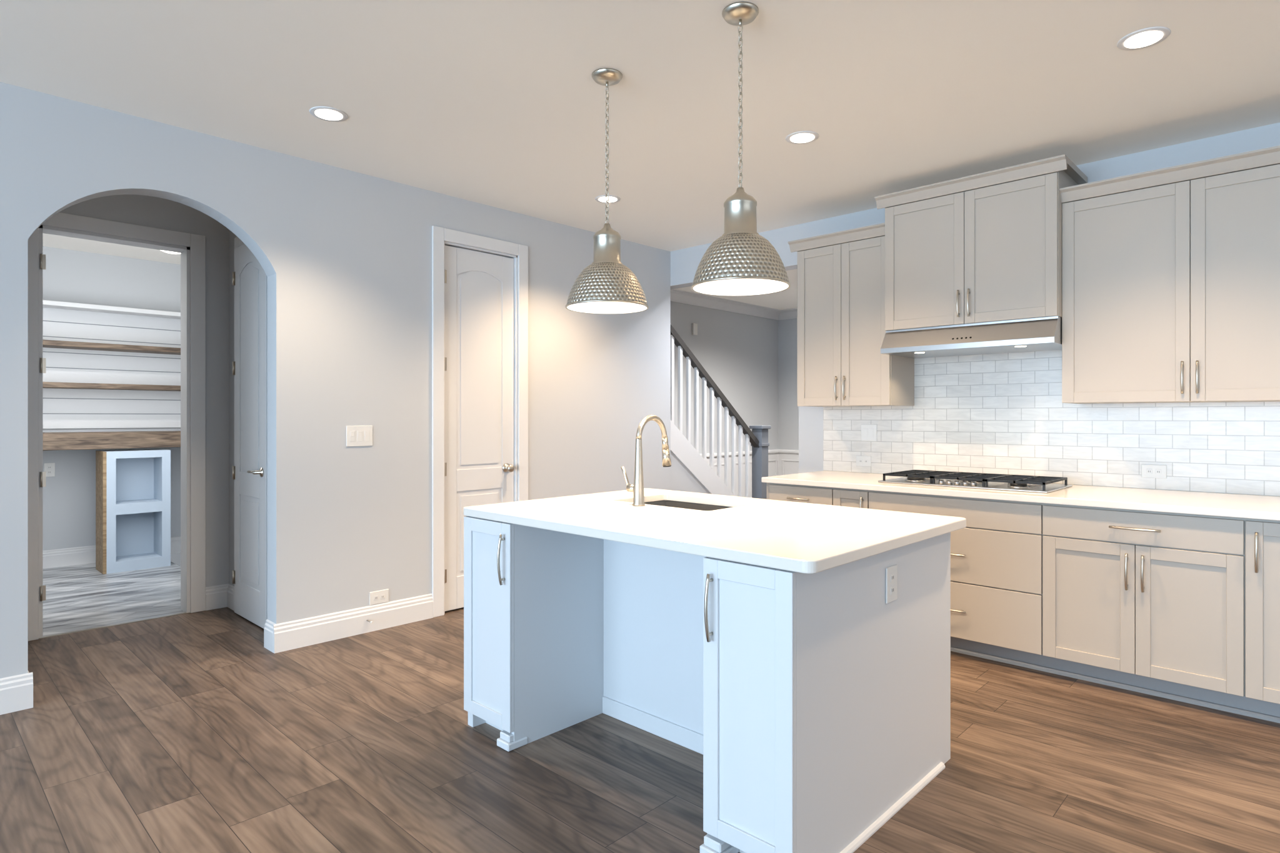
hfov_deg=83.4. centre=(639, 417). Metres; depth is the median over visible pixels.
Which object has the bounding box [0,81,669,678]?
wall
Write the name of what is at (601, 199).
recessed light
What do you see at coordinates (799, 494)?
base cabinet
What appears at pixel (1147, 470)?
electrical outlet
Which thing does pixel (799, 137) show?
recessed light
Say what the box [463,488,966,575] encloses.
island countertop
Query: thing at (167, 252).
recessed light
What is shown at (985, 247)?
upper cabinet
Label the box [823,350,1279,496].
backsplash
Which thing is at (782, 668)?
kitchen island
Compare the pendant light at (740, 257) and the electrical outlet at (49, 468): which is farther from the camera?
the electrical outlet at (49, 468)
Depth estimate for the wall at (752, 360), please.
8.86 m
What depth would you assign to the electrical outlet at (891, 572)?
2.39 m
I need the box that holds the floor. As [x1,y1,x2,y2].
[0,561,1279,852]
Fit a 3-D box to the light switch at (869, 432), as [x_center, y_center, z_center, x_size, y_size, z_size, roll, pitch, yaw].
[1.641,0.110,5.151,0.120,0.120,0.008,0,0,44]
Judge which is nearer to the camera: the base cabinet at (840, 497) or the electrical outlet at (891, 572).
the electrical outlet at (891, 572)
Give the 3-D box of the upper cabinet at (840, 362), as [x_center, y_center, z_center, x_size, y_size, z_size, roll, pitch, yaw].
[1.500,-0.667,5.025,0.690,1.175,0.381,0,0,44]
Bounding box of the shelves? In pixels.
[42,300,180,450]
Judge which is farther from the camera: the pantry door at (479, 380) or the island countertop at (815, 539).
the pantry door at (479, 380)
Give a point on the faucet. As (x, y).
(636, 488)
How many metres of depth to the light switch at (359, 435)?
4.38 m
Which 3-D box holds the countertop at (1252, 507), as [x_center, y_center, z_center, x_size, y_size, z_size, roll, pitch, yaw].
[2.520,0.417,3.748,3.930,0.035,0.834,0,0,44]
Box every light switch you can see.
[346,425,372,446]
[691,323,697,334]
[861,424,876,441]
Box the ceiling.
[0,0,1279,309]
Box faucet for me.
[620,415,671,506]
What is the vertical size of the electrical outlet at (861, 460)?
0.075 m
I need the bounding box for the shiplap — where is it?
[42,307,180,428]
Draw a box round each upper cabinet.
[793,223,914,406]
[880,155,1083,333]
[1061,145,1279,403]
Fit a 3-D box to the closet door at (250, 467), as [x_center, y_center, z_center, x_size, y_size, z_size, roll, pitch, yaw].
[-2.518,0.088,4.612,0.588,2.440,0.096,0,0,44]
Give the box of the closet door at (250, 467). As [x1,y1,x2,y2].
[232,243,267,628]
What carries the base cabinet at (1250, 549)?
on the floor
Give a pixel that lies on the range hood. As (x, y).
(1032, 335)
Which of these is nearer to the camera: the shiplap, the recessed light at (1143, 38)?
the recessed light at (1143, 38)
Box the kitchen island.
[463,513,950,852]
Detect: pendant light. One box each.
[565,68,648,314]
[691,1,790,296]
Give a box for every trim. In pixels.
[0,212,798,714]
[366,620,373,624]
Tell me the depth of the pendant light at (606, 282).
3.08 m
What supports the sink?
in the island countertop at (815, 539)
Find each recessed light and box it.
[160,250,180,253]
[309,106,348,121]
[595,195,620,203]
[785,131,819,144]
[1116,26,1170,50]
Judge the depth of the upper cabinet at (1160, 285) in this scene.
3.62 m
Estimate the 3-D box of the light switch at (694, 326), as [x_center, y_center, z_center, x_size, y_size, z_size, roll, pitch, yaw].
[0.669,-1.080,8.789,0.030,0.140,0.080,0,0,44]
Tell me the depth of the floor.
2.75 m
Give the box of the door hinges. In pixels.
[40,253,45,601]
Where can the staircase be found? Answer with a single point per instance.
(692, 470)
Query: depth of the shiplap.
6.60 m
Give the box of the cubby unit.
[95,448,170,574]
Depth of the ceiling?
3.26 m
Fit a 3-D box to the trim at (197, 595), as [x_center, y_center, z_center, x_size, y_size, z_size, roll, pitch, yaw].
[-1.555,-0.087,5.424,6.460,2.815,11.700,0,0,44]
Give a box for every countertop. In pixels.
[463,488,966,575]
[761,470,1279,523]
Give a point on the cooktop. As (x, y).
(1035, 484)
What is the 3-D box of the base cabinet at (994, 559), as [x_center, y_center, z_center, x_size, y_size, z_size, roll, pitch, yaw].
[1.989,0.878,4.272,1.054,0.884,0.809,0,0,44]
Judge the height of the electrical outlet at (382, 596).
0.080 m
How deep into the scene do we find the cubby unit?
6.36 m
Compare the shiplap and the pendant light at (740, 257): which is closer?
the pendant light at (740, 257)
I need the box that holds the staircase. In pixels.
[670,324,770,499]
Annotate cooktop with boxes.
[878,470,1072,493]
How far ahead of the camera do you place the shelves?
6.31 m
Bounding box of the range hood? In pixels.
[880,316,1061,358]
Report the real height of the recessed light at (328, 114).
0.006 m
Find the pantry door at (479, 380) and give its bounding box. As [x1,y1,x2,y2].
[444,245,514,611]
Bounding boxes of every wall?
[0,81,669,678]
[670,122,1279,496]
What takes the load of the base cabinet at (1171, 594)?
on the floor
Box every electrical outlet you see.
[43,463,54,476]
[369,589,388,605]
[856,455,871,466]
[885,564,897,603]
[1141,464,1166,478]
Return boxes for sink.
[644,500,729,510]
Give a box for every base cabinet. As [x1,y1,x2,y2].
[766,483,821,504]
[821,488,856,507]
[856,490,1038,670]
[1038,503,1221,710]
[1221,518,1279,723]

